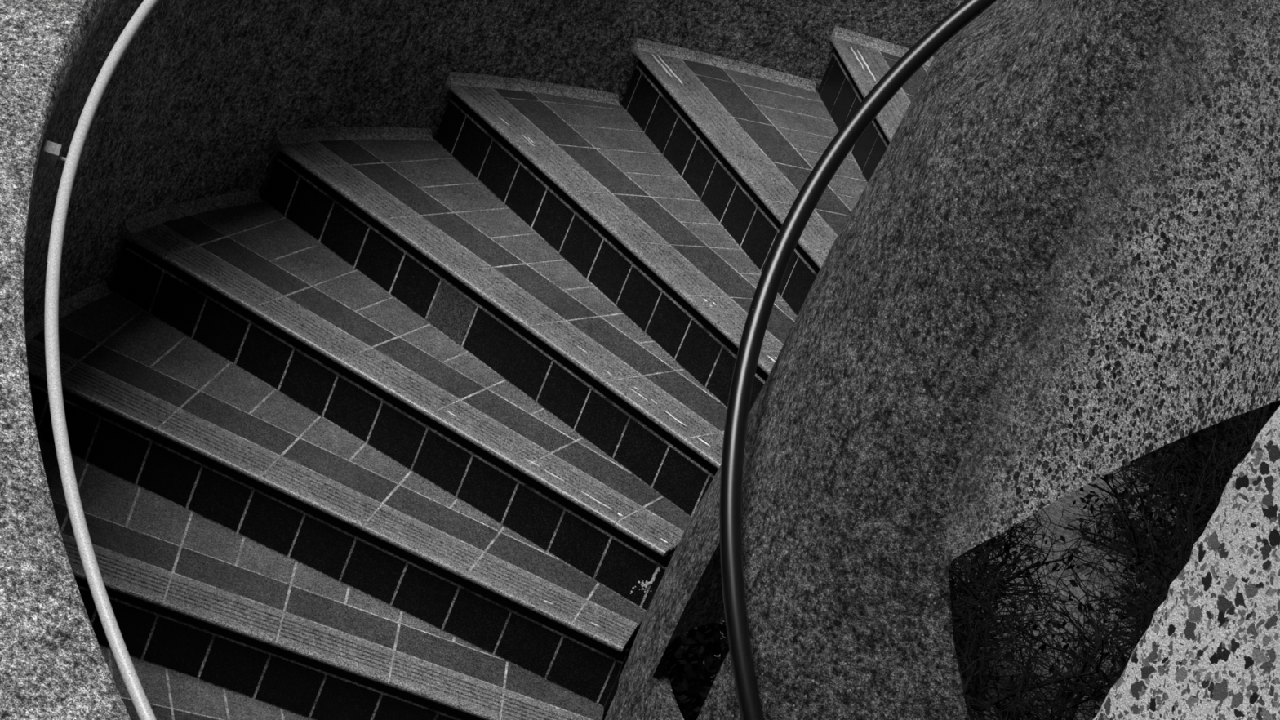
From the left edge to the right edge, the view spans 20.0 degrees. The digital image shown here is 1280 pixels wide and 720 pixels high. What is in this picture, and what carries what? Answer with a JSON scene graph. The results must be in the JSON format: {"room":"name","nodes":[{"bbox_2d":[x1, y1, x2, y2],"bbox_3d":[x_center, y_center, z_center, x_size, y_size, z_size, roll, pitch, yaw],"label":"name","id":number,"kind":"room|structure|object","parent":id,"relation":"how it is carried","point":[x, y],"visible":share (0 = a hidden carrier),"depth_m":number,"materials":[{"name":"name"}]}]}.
{"room":"spiral staircase","nodes":[
{"label":"spiral staircase","id":0,"kind":"room"},
{"bbox_2d":[0,0,964,719],"bbox_3d":[-0.402,-0.148,8.347,2.346,3.573,5.282,27,22,10],"label":"wall","id":1,"kind":"structure","parent":0,"point":[194,107],"depth_m":8.75,"materials":[{"name":"concrete"}]},
{"bbox_2d":[37,0,159,719],"bbox_3d":[-0.123,-0.693,8.170,1.753,2.013,4.606,28,22,14],"label":"handrail","id":2,"kind":"object","parent":1,"relation":"attached to","point":[49,153],"visible":1,"depth_m":7.04,"materials":[{"name":"metal"}]},
{"bbox_2d":[604,635,635,711],"bbox_3d":[-0.414,0.511,8.553,2.299,2.095,4.713,27,22,10],"label":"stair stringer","id":3,"kind":"object","parent":1,"relation":"attached to","point":[628,646],"visible":0.01,"depth_m":8.46,"materials":[{"name":"concrete"}]},
{"bbox_2d":[99,646,311,719],"bbox_3d":[-0.912,0.862,7.964,1.603,0.212,0.577,15,23,-19],"label":"stair step","id":4,"kind":"structure","parent":3,"relation":"on","point":[171,695],"depth_m":7.96,"materials":[{"name":"tile"}]},
{"bbox_2d":[38,440,604,719],"bbox_3d":[-0.853,0.566,8.245,1.603,0.212,0.577,20,22,-7],"label":"stair step","id":5,"kind":"structure","parent":3,"relation":"on","point":[189,595],"depth_m":8.06,"materials":[{"name":"tile"}]},
{"bbox_2d":[25,280,646,707],"bbox_3d":[-0.715,0.302,8.530,1.602,0.212,0.577,25,22,5],"label":"stair step","id":6,"kind":"structure","parent":3,"relation":"on","point":[148,406],"depth_m":8.32,"materials":[{"name":"tile"}]},
{"bbox_2d":[111,189,691,611],"bbox_3d":[-0.503,0.076,8.801,1.603,0.212,0.577,30,23,17],"label":"stair step","id":7,"kind":"structure","parent":3,"relation":"on","point":[229,273],"depth_m":8.64,"materials":[{"name":"tile"}]},
{"bbox_2d":[262,126,727,517],"bbox_3d":[-0.223,-0.108,9.041,1.604,0.212,0.577,36,25,29],"label":"stair step","id":8,"kind":"structure","parent":3,"relation":"on","point":[393,204],"depth_m":8.93,"materials":[{"name":"tile"}]},
{"bbox_2d":[434,71,796,413],"bbox_3d":[0.117,-0.245,9.228,0.577,0.212,1.618,2,30,-41],"label":"stair step","id":9,"kind":"structure","parent":3,"relation":"on","point":[570,162],"depth_m":9.22,"materials":[{"name":"tile"}]},
{"bbox_2d":[621,38,866,316],"bbox_3d":[0.496,-0.339,9.355,0.577,0.212,1.633,10,25,-30],"label":"stair step","id":10,"kind":"structure","parent":3,"relation":"on","point":[745,139],"depth_m":9.53,"materials":[{"name":"tile"}]},
{"bbox_2d":[817,26,933,183],"bbox_3d":[0.897,-0.393,9.411,0.577,0.212,1.644,15,23,-18],"label":"stair step","id":11,"kind":"structure","parent":3,"relation":"on","point":[859,61],"depth_m":9.84,"materials":[{"name":"tile"}]},
{"bbox_2d":[604,0,1173,719],"bbox_3d":[0.767,-0.047,7.846,0.907,4.117,1.637,22,22,-2],"label":"wall","id":12,"kind":"structure","parent":0,"point":[860,427],"depth_m":7.35,"materials":[{"name":"concrete"}]},
{"bbox_2d":[719,0,996,719],"bbox_3d":[0.659,-0.249,7.910,0.664,2.106,1.745,27,22,10],"label":"handrail","id":13,"kind":"object","parent":12,"relation":"attached to","point":[802,209],"visible":0.95,"depth_m":7.77,"materials":[{"name":"black metal"}]},
{"bbox_2d":[943,0,1279,564],"bbox_3d":[1.213,-0.291,6.364,0.206,2.280,1.308,14,23,-21],"label":"wall","id":14,"kind":"structure","parent":0,"point":[1153,323],"depth_m":6.82,"materials":[{"name":"grey stone"}]},
{"bbox_2d":[1093,405,1279,719],"bbox_3d":[0.917,0.231,2.735,0.313,2.300,1.178,6,27,-35],"label":"wall","id":15,"kind":"structure","parent":0,"point":[1211,650],"depth_m":3.13,"materials":[{"name":"stone"}]},
{"label":"outside","id":16,"kind":"structure","parent":0,"visible":0},
{"bbox_2d":[603,428,1221,719],"bbox_3d":[3.189,0.291,19.257,28.000,0.080,34.000,27,22,10],"label":"tree","id":17,"kind":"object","parent":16,"point":[1055,510],"depth_m":16.48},
{"bbox_2d":[602,620,728,719],"bbox_3d":[-0.160,0.792,13.302,1.647,1.168,1.654,27,22,10],"label":"bush","id":18,"kind":"object","parent":17,"relation":"on","point":[686,654],"visible":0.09,"depth_m":13.03,"materials":[{"name":"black plant"}]},
{"bbox_2d":[948,509,1111,719],"bbox_3d":[1.026,0.758,14.785,1.970,1.327,1.930,37,26,32],"label":"shrub","id":19,"kind":"object","parent":17,"relation":"on","point":[979,551],"visible":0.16,"depth_m":14.77,"materials":[{"name":"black plant"}]},
{"bbox_2d":[948,550,1177,719],"bbox_3d":[1.618,1.438,13.543,1.917,1.478,2.639,36,25,30],"label":"shrub","id":20,"kind":"object","parent":17,"relation":"on","point":[1074,687],"visible":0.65,"depth_m":13.69,"materials":[{"name":"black plant"}]},
{"bbox_2d":[993,421,1258,719],"bbox_3d":[2.597,1.153,14.917,2.289,1.688,2.269,27,22,10],"label":"shrub","id":21,"kind":"object","parent":17,"relation":"on","point":[1175,568],"visible":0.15,"depth_m":15.12,"materials":[{"name":"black plant"}]},
{"bbox_2d":[1051,400,1279,644],"bbox_3d":[2.792,0.599,16.492,2.248,1.657,2.545,35,25,27],"label":"shrub","id":22,"kind":"object","parent":17,"relation":"on","point":[1224,473],"visible":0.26,"depth_m":16.39,"materials":[{"name":"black plant"}]},
{"bbox_2d":[1122,400,1279,511],"bbox_3d":[3.263,-0.076,18.354,2.156,1.380,2.137,14,23,-21],"label":"bush","id":23,"kind":"object","parent":17,"relation":"on","point":[1273,406],"visible":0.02,"depth_m":17.89,"materials":[{"name":"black plant"}]}
]}

